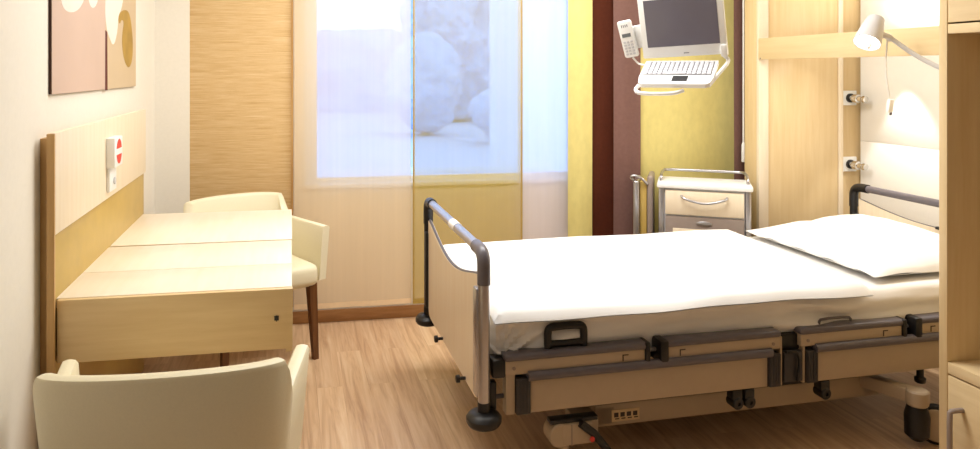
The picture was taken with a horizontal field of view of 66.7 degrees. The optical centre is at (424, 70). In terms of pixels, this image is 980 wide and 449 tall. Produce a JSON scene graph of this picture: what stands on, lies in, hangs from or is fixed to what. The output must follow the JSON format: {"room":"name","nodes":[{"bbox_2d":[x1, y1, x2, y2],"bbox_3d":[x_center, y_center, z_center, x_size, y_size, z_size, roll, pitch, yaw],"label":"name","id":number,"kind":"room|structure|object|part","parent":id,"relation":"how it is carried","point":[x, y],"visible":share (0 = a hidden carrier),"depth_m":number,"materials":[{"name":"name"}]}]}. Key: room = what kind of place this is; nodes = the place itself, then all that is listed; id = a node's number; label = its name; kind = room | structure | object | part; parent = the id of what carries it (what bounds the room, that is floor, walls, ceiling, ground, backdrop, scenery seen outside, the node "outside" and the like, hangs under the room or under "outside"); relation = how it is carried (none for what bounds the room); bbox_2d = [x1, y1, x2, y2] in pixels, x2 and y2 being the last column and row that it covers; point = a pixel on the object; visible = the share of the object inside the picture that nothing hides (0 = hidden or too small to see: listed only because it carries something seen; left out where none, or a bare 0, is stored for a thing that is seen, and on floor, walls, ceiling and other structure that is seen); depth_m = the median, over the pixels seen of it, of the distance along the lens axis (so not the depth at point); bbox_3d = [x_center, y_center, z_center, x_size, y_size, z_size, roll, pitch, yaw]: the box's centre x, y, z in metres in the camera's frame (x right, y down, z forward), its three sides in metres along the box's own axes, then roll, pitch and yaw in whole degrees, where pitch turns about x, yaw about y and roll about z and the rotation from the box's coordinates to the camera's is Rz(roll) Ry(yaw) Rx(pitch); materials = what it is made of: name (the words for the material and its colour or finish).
{"room":"hospital room","nodes":[
{"label":"hospital room","id":0,"kind":"room"},
{"bbox_2d":[0,0,153,448],"bbox_3d":[-0.884,0.100,0.332,0.200,2.600,7.770,0,0,-10],"label":"wall","id":1,"kind":"structure","parent":0,"point":[28,112],"depth_m":2.03,"materials":[{"name":"paint"}]},
{"bbox_2d":[49,0,135,93],"bbox_3d":[-1.229,-0.378,2.813,0.010,0.905,1.224,0,0,-10],"label":"painting","id":2,"kind":"object","parent":1,"relation":"attached to","point":[92,43],"visible":1,"depth_m":2.65,"materials":[{"name":"paper"}]},
{"bbox_2d":[40,109,145,374],"bbox_3d":[-1.202,0.779,2.772,0.050,1.202,1.355,0,0,-10],"label":"wall panel","id":3,"kind":"object","parent":1,"relation":"attached to","point":[79,220],"visible":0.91,"depth_m":2.39,"materials":[{"name":"brown wood"}]},
{"bbox_2d":[106,135,121,192],"bbox_3d":[-1.158,0.345,2.760,0.033,0.200,0.125,0,0,-10],"label":"wall switch","id":4,"kind":"object","parent":3,"relation":"attached to","point":[114,143],"visible":1,"depth_m":2.71,"materials":[{"name":"white plastic"}]},
{"bbox_3d":[-1.168,0.400,2.758,0.012,0.090,0.105,0,0,-10],"label":"button plate","id":5,"kind":"part","parent":4,"relation":"part of","materials":[{"name":"white plastic"}]},
{"bbox_2d":[56,209,292,363],"bbox_3d":[-0.851,0.760,2.828,0.676,0.200,1.310,0,0,-10],"label":"desk","id":6,"kind":"object","parent":3,"relation":"attached to","point":[171,284],"visible":1,"depth_m":2.24,"materials":[{"name":"brown wood"}]},
{"bbox_3d":[-0.733,0.752,2.199,0.668,0.182,0.020,0,0,-10],"label":"drawer","id":7,"kind":"part","parent":6,"relation":"part of","materials":[{"name":"brown wood"}]},
{"bbox_2d":[154,0,189,213],"bbox_3d":[-1.355,0.100,3.971,0.180,2.600,0.040,0,0,-10],"label":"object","id":8,"kind":"structure","parent":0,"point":[171,17],"depth_m":3.95,"materials":[{"name":"paint"}]},
{"bbox_2d":[293,0,423,311],"bbox_3d":[0.483,0.100,4.429,3.960,2.600,0.200,0,0,-10],"label":"wall","id":9,"kind":"structure","parent":0,"point":[411,303],"depth_m":4.17,"materials":[{"name":"paint"}]},
{"bbox_2d":[293,304,423,323],"bbox_3d":[0.468,1.367,4.316,3.530,0.066,0.016,0,0,-10],"label":"baseboard","id":10,"kind":"structure","parent":9,"relation":"attached to","point":[367,313],"depth_m":4.16,"materials":[{"name":"brown wood"}]},
{"bbox_2d":[411,167,412,186],"bbox_3d":[0.092,-0.146,4.483,1.730,1.608,0.472,0,0,-10],"label":"window","id":11,"kind":"structure","parent":9,"relation":"in","point":[411,167],"depth_m":4.29,"materials":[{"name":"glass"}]},
{"bbox_2d":[141,317,938,448],"bbox_3d":[1.162,1.450,0.705,4.360,0.100,7.770,0,0,-10],"label":"floor","id":12,"kind":"structure","parent":0,"point":[386,383],"depth_m":3.02,"materials":[{"name":"brown wood"}]},
{"bbox_2d":[33,344,309,448],"bbox_3d":[-0.604,1.020,1.802,0.650,0.760,0.527,0,0,-10],"label":"armchair","id":13,"kind":"object","parent":12,"relation":"on","point":[260,404],"visible":1,"depth_m":1.56,"materials":[{"name":"beige leather"}]},
{"bbox_3d":[-0.880,0.891,1.809,0.061,0.273,0.332,0,0,-19],"label":"armrest","id":14,"kind":"part","parent":13,"relation":"part of","materials":[{"name":"beige leather"}]},
{"bbox_3d":[-0.348,0.891,1.906,0.061,0.273,0.332,0,0,-2],"label":"armrest","id":15,"kind":"part","parent":13,"relation":"part of","materials":[{"name":"beige leather"}]},
{"bbox_2d":[183,192,329,366],"bbox_3d":[-0.863,1.020,3.651,0.650,0.760,0.527,0,0,-37],"label":"armchair","id":16,"kind":"object","parent":12,"relation":"on","point":[310,239],"visible":0.42,"depth_m":3.69,"materials":[{"name":"beige leather"}]},
{"bbox_3d":[-0.898,1.214,3.335,0.051,0.372,0.044,0,0,-37],"label":"leg","id":17,"kind":"part","parent":16,"relation":"part of","materials":[{"name":"brown wood"}]},
{"bbox_3d":[-0.971,0.834,3.792,0.555,0.388,0.173,0,0,-37],"label":"backrest","id":18,"kind":"part","parent":16,"relation":"part of","materials":[{"name":"beige leather"}]},
{"bbox_3d":[-0.831,0.990,3.608,0.490,0.110,0.420,0,0,-37],"label":"seat","id":19,"kind":"part","parent":16,"relation":"part of","materials":[{"name":"beige leather"}]},
{"bbox_3d":[-0.614,0.891,3.771,0.332,0.273,0.061,0,0,44],"label":"armrest","id":20,"kind":"part","parent":16,"relation":"part of","materials":[{"name":"beige leather"}]},
{"bbox_3d":[-0.549,1.214,3.602,0.051,0.372,0.044,0,0,-37],"label":"leg","id":21,"kind":"part","parent":16,"relation":"part of","materials":[{"name":"brown wood"}]},
{"bbox_2d":[415,183,938,448],"bbox_3d":[1.237,0.989,3.217,2.477,0.822,1.267,0,0,-10],"label":"hospital bed","id":22,"kind":"object","parent":12,"relation":"on","point":[613,382],"visible":0.59,"depth_m":2.68,"materials":[{"name":"brown wood"}]},
{"bbox_3d":[0.018,0.885,3.413,0.044,0.430,0.070,0,0,-10],"label":"post","id":23,"kind":"part","parent":22,"relation":"part of","materials":[{"name":"black plastic"}]},
{"bbox_3d":[0.056,1.103,3.048,0.036,0.028,0.028,0,0,-10],"label":"knob","id":24,"kind":"part","parent":22,"relation":"part of","materials":[{"name":"black plastic"}]},
{"bbox_3d":[0.105,0.600,2.937,0.036,0.036,0.882,0,0,-10],"label":"rail","id":25,"kind":"part","parent":22,"relation":"part of","materials":[{"name":"metal"}]},
{"bbox_3d":[0.105,0.900,2.937,0.016,0.430,0.911,0,0,-10],"label":"footboard","id":26,"kind":"part","parent":22,"relation":"part of","materials":[{"name":"brown wood"}]},
{"bbox_3d":[0.105,0.722,2.937,0.012,0.087,0.912,0,0,-10],"label":"trim","id":27,"kind":"part","parent":22,"relation":"part of","materials":[{"name":"grey plastic"}]},
{"bbox_3d":[0.128,1.103,2.654,0.036,0.028,0.028,0,0,-10],"label":"knob","id":28,"kind":"part","parent":22,"relation":"part of","materials":[{"name":"black plastic"}]},
{"bbox_3d":[0.191,0.885,2.460,0.050,0.430,0.070,0,0,-10],"label":"post","id":29,"kind":"part","parent":22,"relation":"part of","materials":[{"name":"metal"}]},
{"bbox_3d":[0.282,1.059,2.490,0.032,0.178,0.042,0,0,-10],"label":"guide post","id":30,"kind":"part","parent":22,"relation":"part of","materials":[{"name":"beige metal"}]},
{"bbox_2d":[614,411,637,419],"bbox_3d":[0.731,1.250,2.689,0.095,0.024,0.001,0,0,-13],"label":"outlet","id":31,"kind":"object","parent":22,"relation":"attached to","point":[618,415],"depth_m":2.69,"materials":[{"name":"plastic"}]},
{"bbox_2d":[490,236,938,354],"bbox_3d":[1.237,0.915,3.182,2.276,0.160,0.936,0,0,-13],"label":"mattress","id":32,"kind":"object","parent":22,"relation":"on","point":[918,293],"visible":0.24,"depth_m":2.73,"materials":[{"name":"white fabric"}]},
{"bbox_2d":[443,229,872,324],"bbox_3d":[0.896,0.818,3.118,1.543,0.055,1.065,0,0,-10],"label":"duvet","id":33,"kind":"object","parent":32,"relation":"on","point":[577,277],"visible":0.99,"depth_m":2.89,"materials":[{"name":"white fabric"}]},
{"bbox_2d":[746,214,938,277],"bbox_3d":[1.983,0.761,3.367,0.620,0.141,0.868,0,0,-10],"label":"pillow","id":34,"kind":"object","parent":32,"relation":"on","point":[877,247],"visible":0.94,"depth_m":3.20,"materials":[{"name":"white fabric"}]},
{"bbox_3d":[1.297,1.059,2.723,0.009,0.178,0.041,0,0,-10],"label":"guide post","id":35,"kind":"part","parent":22,"relation":"part of","materials":[{"name":"beige metal"}]},
{"bbox_3d":[1.344,1.075,2.698,0.055,0.118,0.017,0,0,-10],"label":"release cord","id":36,"kind":"part","parent":22,"relation":"part of","materials":[{"name":"black plastic"}]},
{"bbox_3d":[1.391,1.059,2.744,0.010,0.178,0.041,0,0,-10],"label":"guide post","id":37,"kind":"part","parent":22,"relation":"part of","materials":[{"name":"beige metal"}]},
{"bbox_3d":[2.291,0.892,3.934,0.044,0.415,0.070,0,0,-10],"label":"post","id":38,"kind":"part","parent":22,"relation":"part of","materials":[{"name":"black plastic"}]},
{"bbox_3d":[2.378,0.702,3.458,0.006,0.061,0.911,0,0,-10],"label":"wire trim","id":39,"kind":"part","parent":22,"relation":"part of","materials":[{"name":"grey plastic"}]},
{"bbox_3d":[2.378,0.895,3.458,0.016,0.440,0.911,0,0,-10],"label":"headboard","id":40,"kind":"part","parent":22,"relation":"part of","materials":[{"name":"brown wood"}]},
{"bbox_3d":[2.378,0.615,3.458,0.036,0.036,0.882,0,0,-10],"label":"rail","id":41,"kind":"part","parent":22,"relation":"part of","materials":[{"name":"grey plastic"}]},
{"bbox_2d":[630,168,752,236],"bbox_3d":[1.475,0.981,4.121,0.630,0.838,0.316,0,0,20],"label":"bedside cabinet","id":42,"kind":"object","parent":12,"relation":"on","point":[685,203],"visible":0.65,"depth_m":4.02,"materials":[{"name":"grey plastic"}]},
{"bbox_3d":[1.503,1.048,3.984,0.320,0.385,0.006,0,0,20],"label":"door panel","id":43,"kind":"part","parent":42,"relation":"part of","materials":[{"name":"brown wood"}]},
{"bbox_3d":[1.497,0.694,3.968,0.242,0.044,0.042,0,0,20],"label":"bow handle","id":44,"kind":"part","parent":42,"relation":"part of","materials":[{"name":"metal"}]},
{"bbox_3d":[1.506,0.717,3.993,0.398,0.130,0.020,0,0,20],"label":"drawer","id":45,"kind":"part","parent":42,"relation":"part of","materials":[{"name":"brown wood"}]},
{"bbox_3d":[1.506,1.036,3.993,0.398,0.488,0.020,0,0,20],"label":"door","id":46,"kind":"part","parent":42,"relation":"part of","materials":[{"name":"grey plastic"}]},
{"bbox_3d":[1.561,0.591,4.147,0.462,0.058,0.196,0,0,20],"label":"guard rail","id":47,"kind":"part","parent":42,"relation":"part of","materials":[{"name":"metal"}]},
{"bbox_2d":[939,0,979,448],"bbox_3d":[2.333,0.200,2.175,1.088,2.400,0.941,0,0,-10],"label":"wardrobe","id":48,"kind":"object","parent":12,"relation":"on","point":[959,20],"visible":1,"depth_m":2.53,"materials":[{"name":"brown wood"}]},
{"bbox_2d":[853,14,938,114],"bbox_3d":[2.023,-0.026,2.877,0.162,0.420,0.625,0,0,-43],"label":"reading lamp","id":49,"kind":"object","parent":48,"relation":"attached to","point":[870,34],"visible":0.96,"depth_m":3.04,"materials":[{"name":"white plastic"}]},
{"bbox_3d":[1.838,-0.160,3.065,0.103,0.153,0.146,0,0,43],"label":"lamp shade","id":50,"kind":"part","parent":49,"relation":"part of","materials":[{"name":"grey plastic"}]},
{"bbox_3d":[1.812,-0.105,3.016,0.030,0.032,0.016,0,0,-34],"label":"aiming knob","id":51,"kind":"part","parent":49,"relation":"part of","materials":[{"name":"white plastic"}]},
{"bbox_3d":[1.921,-0.012,3.071,0.025,0.246,0.009,0,0,-10],"label":"pull cord","id":52,"kind":"part","parent":49,"relation":"part of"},
{"bbox_2d":[886,99,893,112],"bbox_3d":[1.931,0.145,3.073,0.029,0.055,0.018,0,0,-10],"label":"switch","id":53,"kind":"object","parent":49,"relation":"attached to","point":[890,102],"depth_m":3.07,"materials":[{"name":"white plastic"}]},
{"bbox_3d":[2.064,-0.034,2.863,0.053,0.226,0.499,0,0,-32],"label":"arm","id":54,"kind":"part","parent":49,"relation":"part of","materials":[{"name":"grey plastic"}]},
{"bbox_3d":[1.760,1.210,2.456,0.060,0.181,0.017,0,0,-10],"label":"door handle","id":55,"kind":"part","parent":48,"relation":"part of","materials":[{"name":"grey plastic"}]},
{"bbox_2d":[948,22,979,33],"bbox_3d":[2.353,-0.143,2.178,1.008,0.032,0.877,0,0,-10],"label":"shelf","id":56,"kind":"object","parent":48,"relation":"attached to","point":[953,27],"depth_m":2.47,"materials":[{"name":"brown wood"}]},
{"bbox_2d":[948,360,979,387],"bbox_3d":[2.353,1.010,2.178,1.008,0.037,0.877,0,0,-10],"label":"shelf","id":57,"kind":"object","parent":48,"relation":"attached to","point":[966,373],"depth_m":2.47,"materials":[{"name":"brown wood"}]},
{"bbox_3d":[1.865,-0.560,2.089,0.020,0.791,0.872,0,0,-10],"label":"door","id":58,"kind":"part","parent":48,"relation":"part of","materials":[{"name":"brown wood"}]},
{"bbox_3d":[1.865,1.185,2.089,0.020,0.302,0.872,0,0,-10],"label":"door","id":59,"kind":"part","parent":48,"relation":"part of","materials":[{"name":"brown wood"}]},
{"bbox_3d":[1.162,-1.250,0.705,4.360,0.100,7.770,0,0,-10],"label":"ceiling","id":60,"kind":"structure","parent":0,"visible":0},
{"bbox_2d":[633,0,729,95],"bbox_3d":[1.057,-0.549,3.129,0.392,1.301,0.414,0,0,-10],"label":"terminal","id":61,"kind":"object","parent":60,"relation":"hanging from","point":[667,28],"visible":1,"depth_m":3.10,"materials":[{"name":"white plastic"}]},
{"bbox_2d":[617,20,638,57],"bbox_3d":[0.890,-0.141,3.241,0.086,0.166,0.059,0,0,32],"label":"telephone handset","id":62,"kind":"object","parent":61,"relation":"attached to","point":[625,27],"visible":1,"depth_m":3.23,"materials":[{"name":"white plastic"}]},
{"bbox_2d":[638,60,718,87],"bbox_3d":[1.050,0.012,3.077,0.296,0.112,0.197,0,0,30],"label":"keyboard","id":63,"kind":"object","parent":61,"relation":"on","point":[654,74],"depth_m":3.05,"materials":[{"name":"white plastic"}]},
{"bbox_3d":[0.443,-1.165,4.172,3.430,0.070,0.270,0,0,-10],"label":"rail","id":64,"kind":"object","parent":60,"relation":"attached to","visible":0},
{"bbox_2d":[190,0,292,215],"bbox_3d":[-0.998,0.087,4.032,0.553,2.425,0.020,0,0,-10],"label":"wall panel","id":65,"kind":"object","parent":64,"relation":"hanging from","point":[241,51],"visible":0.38,"depth_m":4.03,"materials":[{"name":"brown wood"}]},
{"bbox_2d":[294,0,410,309],"bbox_3d":[-0.395,0.089,4.096,0.648,2.429,0.016,0,0,-10],"label":"sheer curtain","id":66,"kind":"object","parent":64,"relation":"hanging from","point":[352,58],"visible":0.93,"depth_m":4.10,"materials":[{"name":"fabric"}]},
{"bbox_2d":[413,0,522,303],"bbox_3d":[0.247,0.089,4.197,0.640,2.429,0.016,0,0,-10],"label":"sheer curtain","id":67,"kind":"object","parent":64,"relation":"hanging from","point":[468,54],"visible":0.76,"depth_m":4.20,"materials":[{"name":"fabric"}]},
{"bbox_2d":[522,0,567,239],"bbox_3d":[0.685,0.089,4.308,0.305,2.429,0.016,0,0,-10],"label":"sheer curtain","id":68,"kind":"object","parent":64,"relation":"hanging from","point":[545,22],"visible":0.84,"depth_m":4.31,"materials":[{"name":"fabric"}]},
{"bbox_2d":[568,0,591,236],"bbox_3d":[0.903,0.089,4.302,0.150,2.429,0.016,0,0,-10],"label":"wall panel","id":69,"kind":"object","parent":64,"relation":"hanging from","point":[579,11],"visible":0.79,"depth_m":4.30,"materials":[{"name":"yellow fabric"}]},
{"bbox_2d":[592,0,613,235],"bbox_3d":[1.045,0.089,4.358,0.180,2.429,0.016,0,0,-10],"label":"wall panel","id":70,"kind":"object","parent":64,"relation":"hanging from","point":[602,10],"visible":0.68,"depth_m":4.36,"materials":[{"name":"brown wood"}]},
{"bbox_2d":[613,0,640,234],"bbox_3d":[1.186,0.089,4.338,0.170,2.429,0.016,0,0,-10],"label":"wall panel","id":71,"kind":"object","parent":64,"relation":"hanging from","point":[626,72],"visible":0.65,"depth_m":4.33,"materials":[{"name":"brown fabric"}]},
{"bbox_2d":[641,0,733,232],"bbox_3d":[1.574,0.089,4.429,0.657,2.429,0.016,0,0,-10],"label":"wall panel","id":72,"kind":"object","parent":64,"relation":"hanging from","point":[693,128],"visible":0.35,"depth_m":4.43,"materials":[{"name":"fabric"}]},
{"bbox_2d":[734,0,744,179],"bbox_3d":[1.871,0.089,4.356,0.115,2.429,0.016,0,0,-10],"label":"wall panel","id":73,"kind":"object","parent":64,"relation":"hanging from","point":[738,4],"visible":0.35,"depth_m":4.35,"materials":[{"name":"brown wood"}]},
{"bbox_2d":[741,0,744,161],"bbox_3d":[1.854,-0.285,4.308,0.023,1.630,0.023,0,0,-10],"label":"curtain rod","id":74,"kind":"object","parent":64,"relation":"hanging from","point":[743,143],"visible":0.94,"depth_m":4.30,"materials":[{"name":"white plastic"}]},
{"bbox_3d":[3.209,0.100,1.078,0.200,2.600,7.770,0,0,-10],"label":"wall","id":75,"kind":"structure","parent":0,"visible":0},
{"bbox_2d":[745,0,860,236],"bbox_3d":[2.185,0.175,4.264,0.670,2.450,0.135,0,0,-10],"label":"panel","id":76,"kind":"object","parent":75,"relation":"attached to","point":[799,130],"visible":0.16,"depth_m":4.20,"materials":[{"name":"brown wood"}]},
{"bbox_2d":[758,26,938,59],"bbox_3d":[2.014,-0.123,3.384,0.032,0.118,1.535,0,0,-10],"label":"valance board","id":77,"kind":"object","parent":76,"relation":"attached to","point":[924,41],"visible":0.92,"depth_m":3.52,"materials":[{"name":"brown wood"}]},
{"bbox_2d":[843,156,867,171],"bbox_3d":[2.450,0.535,4.206,0.090,0.084,0.124,0,0,-10],"label":"outlet","id":78,"kind":"object","parent":76,"relation":"attached to","point":[851,163],"visible":1,"depth_m":4.24,"materials":[{"name":"white plastic"}]},
{"bbox_3d":[2.440,0.535,4.260,0.090,0.084,0.015,0,0,-10],"label":"plate","id":79,"kind":"part","parent":78,"relation":"part of","materials":[{"name":"white plastic"}]},
{"bbox_2d":[843,91,867,104],"bbox_3d":[2.450,0.155,4.206,0.090,0.084,0.124,0,0,-10],"label":"outlet","id":80,"kind":"object","parent":76,"relation":"attached to","point":[849,97],"visible":1,"depth_m":4.24,"materials":[{"name":"white plastic"}]},
{"bbox_3d":[2.440,0.155,4.260,0.090,0.084,0.015,0,0,-10],"label":"plate","id":81,"kind":"part","parent":80,"relation":"part of","materials":[{"name":"white plastic"}]},
{"bbox_2d":[861,0,938,226],"bbox_3d":[2.650,0.300,3.528,0.020,2.200,1.490,0,0,-10],"label":"wall panel","id":82,"kind":"object","parent":75,"relation":"attached to","point":[900,150],"depth_m":3.97,"materials":[{"name":"white paint"}]},
{"label":"outside","id":83,"kind":"structure","parent":0,"visible":0},
{"bbox_2d":[411,129,412,166],"bbox_3d":[-1.327,1.850,62.995,140.000,0.100,115.580,0,0,-10],"label":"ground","id":84,"kind":"structure","parent":83,"point":[411,129],"depth_m":17.19,"materials":[{"name":"white"}]},
{"bbox_2d":[411,36,412,129],"bbox_3d":[0.007,0.347,20.759,2.252,2.905,2.210,0,0,-10],"label":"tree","id":85,"kind":"object","parent":84,"relation":"on","point":[412,36],"visible":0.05,"depth_m":19.99,"materials":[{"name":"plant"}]},
{"bbox_2d":[411,0,412,36],"bbox_3d":[1.281,-1.186,26.731,4.598,5.971,4.651,0,0,-10],"label":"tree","id":86,"kind":"object","parent":84,"relation":"on","point":[411,0],"visible":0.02,"depth_m":25.86,"materials":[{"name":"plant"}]}
]}

